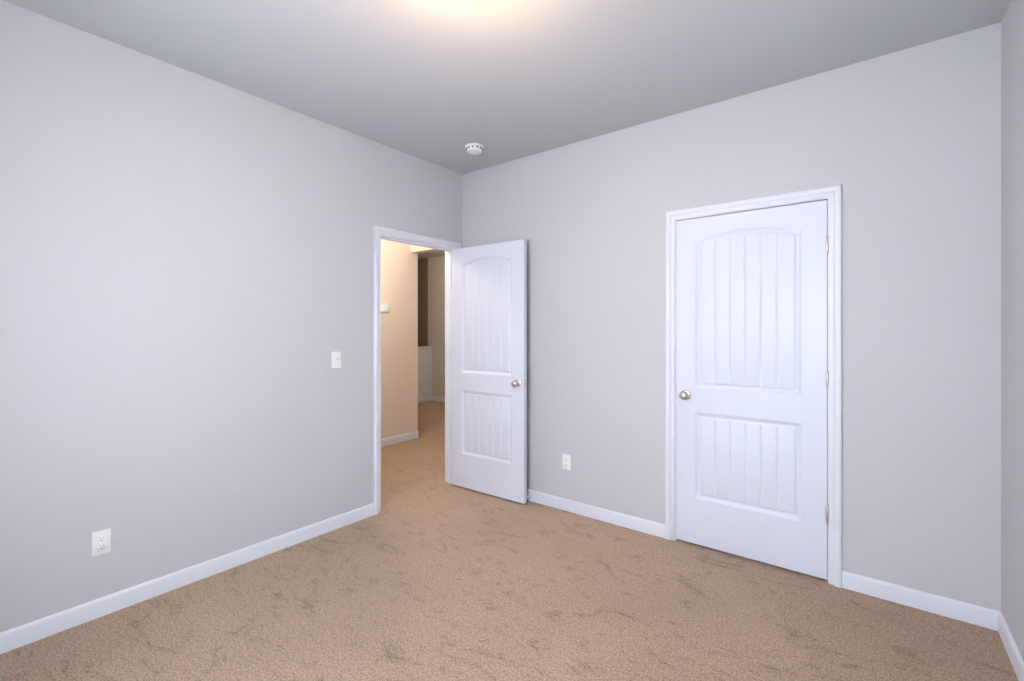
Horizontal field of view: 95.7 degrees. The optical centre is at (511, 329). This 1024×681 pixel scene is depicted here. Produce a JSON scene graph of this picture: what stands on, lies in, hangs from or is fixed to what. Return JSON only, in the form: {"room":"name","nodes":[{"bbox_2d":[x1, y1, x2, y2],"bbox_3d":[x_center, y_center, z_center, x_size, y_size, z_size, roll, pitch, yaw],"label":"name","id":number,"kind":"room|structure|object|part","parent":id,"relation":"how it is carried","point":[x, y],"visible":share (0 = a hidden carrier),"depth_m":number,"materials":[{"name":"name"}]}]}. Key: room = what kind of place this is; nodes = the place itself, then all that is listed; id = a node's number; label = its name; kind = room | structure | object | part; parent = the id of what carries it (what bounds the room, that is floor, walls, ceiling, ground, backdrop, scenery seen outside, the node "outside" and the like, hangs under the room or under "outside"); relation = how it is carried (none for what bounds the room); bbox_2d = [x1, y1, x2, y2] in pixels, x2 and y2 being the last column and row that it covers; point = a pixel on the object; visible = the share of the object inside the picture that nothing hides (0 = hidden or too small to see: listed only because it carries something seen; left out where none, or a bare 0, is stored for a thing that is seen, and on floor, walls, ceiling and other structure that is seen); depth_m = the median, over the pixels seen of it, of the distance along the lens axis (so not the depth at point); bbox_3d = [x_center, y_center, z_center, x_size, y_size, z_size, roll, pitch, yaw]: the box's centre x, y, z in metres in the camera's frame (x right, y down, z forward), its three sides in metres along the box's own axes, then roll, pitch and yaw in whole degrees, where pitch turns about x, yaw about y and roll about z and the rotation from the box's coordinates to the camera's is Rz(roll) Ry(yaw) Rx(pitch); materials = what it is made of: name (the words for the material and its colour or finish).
{"room":"empty bedroom","nodes":[
{"label":"empty bedroom","id":0,"kind":"room"},
{"bbox_2d":[0,0,461,631],"bbox_3d":[-0.625,-0.015,3.981,0.115,2.730,6.575,0,0,38],"label":"wall","id":1,"kind":"structure","parent":0,"point":[186,282],"depth_m":2.40,"materials":[{"name":"grey paint"}]},
{"bbox_2d":[92,528,110,556],"bbox_3d":[-1.937,1.005,2.189,0.008,0.115,0.070,0,0,38],"label":"outlet","id":2,"kind":"object","parent":1,"relation":"attached to","point":[96,543],"depth_m":2.19,"materials":[{"name":"white plastic"}]},
{"bbox_3d":[-1.935,0.986,2.187,0.003,0.028,0.034,0,0,38],"label":"electrical outlet on the left wall","id":3,"kind":"part","parent":2,"relation":"part of","materials":[{"name":"white plastic"}]},
{"bbox_3d":[-1.935,1.024,2.187,0.003,0.028,0.034,0,0,38],"label":"electrical outlet on the left wall","id":4,"kind":"part","parent":2,"relation":"part of","materials":[{"name":"white plastic"}]},
{"bbox_2d":[0,503,374,653],"bbox_3d":[-1.762,1.308,2.410,0.013,0.085,2.468,0,0,38],"label":"baseboard","id":5,"kind":"structure","parent":1,"relation":"attached to","point":[31,632],"depth_m":2.37,"materials":[{"name":"white paint"}]},
{"bbox_2d":[332,351,340,368],"bbox_3d":[-1.192,0.205,3.151,0.006,0.115,0.070,0,0,38],"label":"light switch","id":6,"kind":"object","parent":1,"relation":"attached to","point":[334,357],"visible":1,"depth_m":3.15,"materials":[{"name":"white plastic"}]},
{"bbox_2d":[374,225,460,514],"bbox_3d":[-0.775,0.294,3.770,0.136,2.112,0.892,0,0,38],"label":"door frame","id":7,"kind":"structure","parent":1,"relation":"attached to","point":[379,231],"depth_m":3.59,"materials":[{"name":"white paint"}]},
{"bbox_2d":[452,239,526,503],"bbox_3d":[-0.203,0.321,3.797,0.779,2.030,0.162,0,0,37],"label":"door","id":8,"kind":"structure","parent":7,"relation":"attached to","point":[489,368],"depth_m":3.76,"materials":[{"name":"white paint"}]},
{"bbox_3d":[0.025,0.411,3.566,0.065,0.065,0.064,0,0,37],"label":"knob","id":9,"kind":"part","parent":8,"relation":"part of","materials":[{"name":"silver metal"}]},
{"bbox_2d":[381,239,417,438],"bbox_3d":[-2.563,-0.015,4.092,0.115,2.730,4.375,0,0,38],"label":"wall","id":10,"kind":"structure","parent":0,"point":[399,343],"depth_m":5.56,"materials":[{"name":"beige paint"}]},
{"bbox_2d":[381,304,388,311],"bbox_3d":[-1.474,-0.250,5.383,0.023,0.084,0.100,0,0,38],"label":"thermostat","id":11,"kind":"object","parent":10,"relation":"attached to","point":[384,308],"visible":0.98,"depth_m":5.37,"materials":[{"name":"white plastic"}]},
{"bbox_2d":[381,431,417,446],"bbox_3d":[-2.513,1.308,4.053,0.013,0.085,4.375,0,0,38],"label":"baseboard","id":12,"kind":"structure","parent":10,"relation":"attached to","point":[398,439],"depth_m":5.55,"materials":[{"name":"white paint"}]},
{"bbox_2d":[410,244,437,253],"bbox_3d":[-0.626,-1.165,5.285,1.485,0.430,0.115,0,0,38],"label":"wall","id":13,"kind":"structure","parent":0,"point":[416,249],"depth_m":5.63,"materials":[{"name":"beige paint"}]},
{"bbox_2d":[418,351,431,397],"bbox_3d":[-2.247,0.850,8.008,0.115,1.000,2.200,0,0,38],"label":"wall","id":14,"kind":"structure","parent":0,"point":[424,373],"depth_m":8.70,"materials":[{"name":"white paint"}]},
{"bbox_2d":[418,396,431,402],"bbox_3d":[-2.196,1.308,7.968,0.013,0.085,2.200,0,0,38],"label":"baseboard","id":15,"kind":"structure","parent":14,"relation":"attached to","point":[424,399],"depth_m":8.68,"materials":[{"name":"white paint"}]},
{"bbox_2d":[418,348,431,350],"bbox_3d":[-2.197,0.372,7.969,0.012,0.045,2.200,0,0,38],"label":"trim","id":16,"kind":"structure","parent":14,"relation":"attached to","point":[426,349],"depth_m":8.70,"materials":[{"name":"white paint"}]},
{"bbox_2d":[418,346,432,348],"bbox_3d":[-2.247,0.333,8.008,0.155,0.035,2.200,0,0,38],"label":"trim","id":17,"kind":"structure","parent":14,"relation":"on","point":[420,347],"depth_m":8.72,"materials":[{"name":"white paint"}]},
{"bbox_2d":[418,256,444,397],"bbox_3d":[-0.900,-0.015,8.427,6.000,2.730,0.115,0,0,38],"label":"wall","id":18,"kind":"structure","parent":0,"point":[436,303],"depth_m":8.80,"materials":[{"name":"beige paint"}]},
{"bbox_2d":[432,396,444,401],"bbox_3d":[-0.095,1.308,7.723,3.635,0.085,0.013,0,0,38],"label":"baseboard","id":19,"kind":"structure","parent":18,"relation":"attached to","point":[439,399],"depth_m":8.71,"materials":[{"name":"white paint"}]},
{"bbox_2d":[3,0,1009,258],"bbox_3d":[-1.030,-1.440,5.608,9.651,0.120,9.000,0,0,38],"label":"ceiling","id":20,"kind":"structure","parent":0,"point":[441,82],"depth_m":2.30,"materials":[{"name":"paint"}]},
{"bbox_2d":[465,143,483,154],"bbox_3d":[-0.282,-1.357,3.492,0.140,0.046,0.140,0,0,38],"label":"smoke detector","id":21,"kind":"object","parent":20,"relation":"attached to","point":[472,150],"visible":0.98,"depth_m":3.45,"materials":[{"name":"white plastic"}]},
{"bbox_2d":[0,401,1018,680],"bbox_3d":[-1.030,1.410,5.608,9.651,0.120,9.000,0,0,38],"label":"floor","id":22,"kind":"structure","parent":0,"point":[428,573],"depth_m":2.17,"materials":[{"name":"beige carpet"}]},
{"bbox_2d":[462,22,1000,611],"bbox_3d":[0.958,-0.015,3.112,3.451,2.730,0.115,0,0,38],"label":"wall","id":23,"kind":"structure","parent":0,"point":[904,148],"depth_m":2.40,"materials":[{"name":"grey paint"}]},
{"bbox_2d":[562,454,570,469],"bbox_3d":[0.406,0.988,3.463,0.070,0.115,0.006,0,0,38],"label":"outlet","id":24,"kind":"object","parent":23,"relation":"attached to","point":[568,462],"visible":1,"depth_m":3.46,"materials":[{"name":"white plastic"}]},
{"bbox_2d":[527,489,664,537],"bbox_3d":[0.275,1.308,3.560,1.823,0.085,0.013,0,0,38],"label":"baseboard","id":25,"kind":"structure","parent":23,"relation":"attached to","point":[625,520],"depth_m":3.28,"materials":[{"name":"white paint"}]},
{"bbox_2d":[665,184,841,587],"bbox_3d":[1.383,0.294,2.742,0.930,2.112,0.178,0,0,38],"label":"door","id":26,"kind":"structure","parent":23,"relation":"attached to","point":[827,199],"depth_m":2.68,"materials":[{"name":"white paint"}]},
{"bbox_3d":[1.079,0.411,2.905,0.065,0.065,0.064,0,0,38],"label":"knob","id":27,"kind":"part","parent":26,"relation":"part of","materials":[{"name":"silver metal"}]},
{"bbox_3d":[1.381,0.321,2.733,0.808,2.030,0.162,0,0,38],"label":"closet door","id":28,"kind":"part","parent":26,"relation":"part of","materials":[{"name":"white wood"}]},
{"bbox_2d":[842,571,999,630],"bbox_3d":[1.960,1.308,2.253,0.583,0.085,0.013,0,0,38],"label":"baseboard","id":29,"kind":"structure","parent":23,"relation":"attached to","point":[952,608],"depth_m":2.23,"materials":[{"name":"white paint"}]},
{"bbox_2d":[1001,0,1023,659],"bbox_3d":[1.164,-0.015,0.656,0.115,2.730,3.513,0,0,38],"label":"wall","id":30,"kind":"structure","parent":0,"point":[1012,316],"depth_m":1.91,"materials":[{"name":"grey paint"}]},
{"bbox_2d":[998,612,1023,680],"bbox_3d":[1.148,1.308,0.741,0.013,0.085,3.398,0,0,38],"label":"baseboard","id":31,"kind":"structure","parent":30,"relation":"attached to","point":[1012,650],"depth_m":1.89,"materials":[{"name":"white paint"}]}
]}

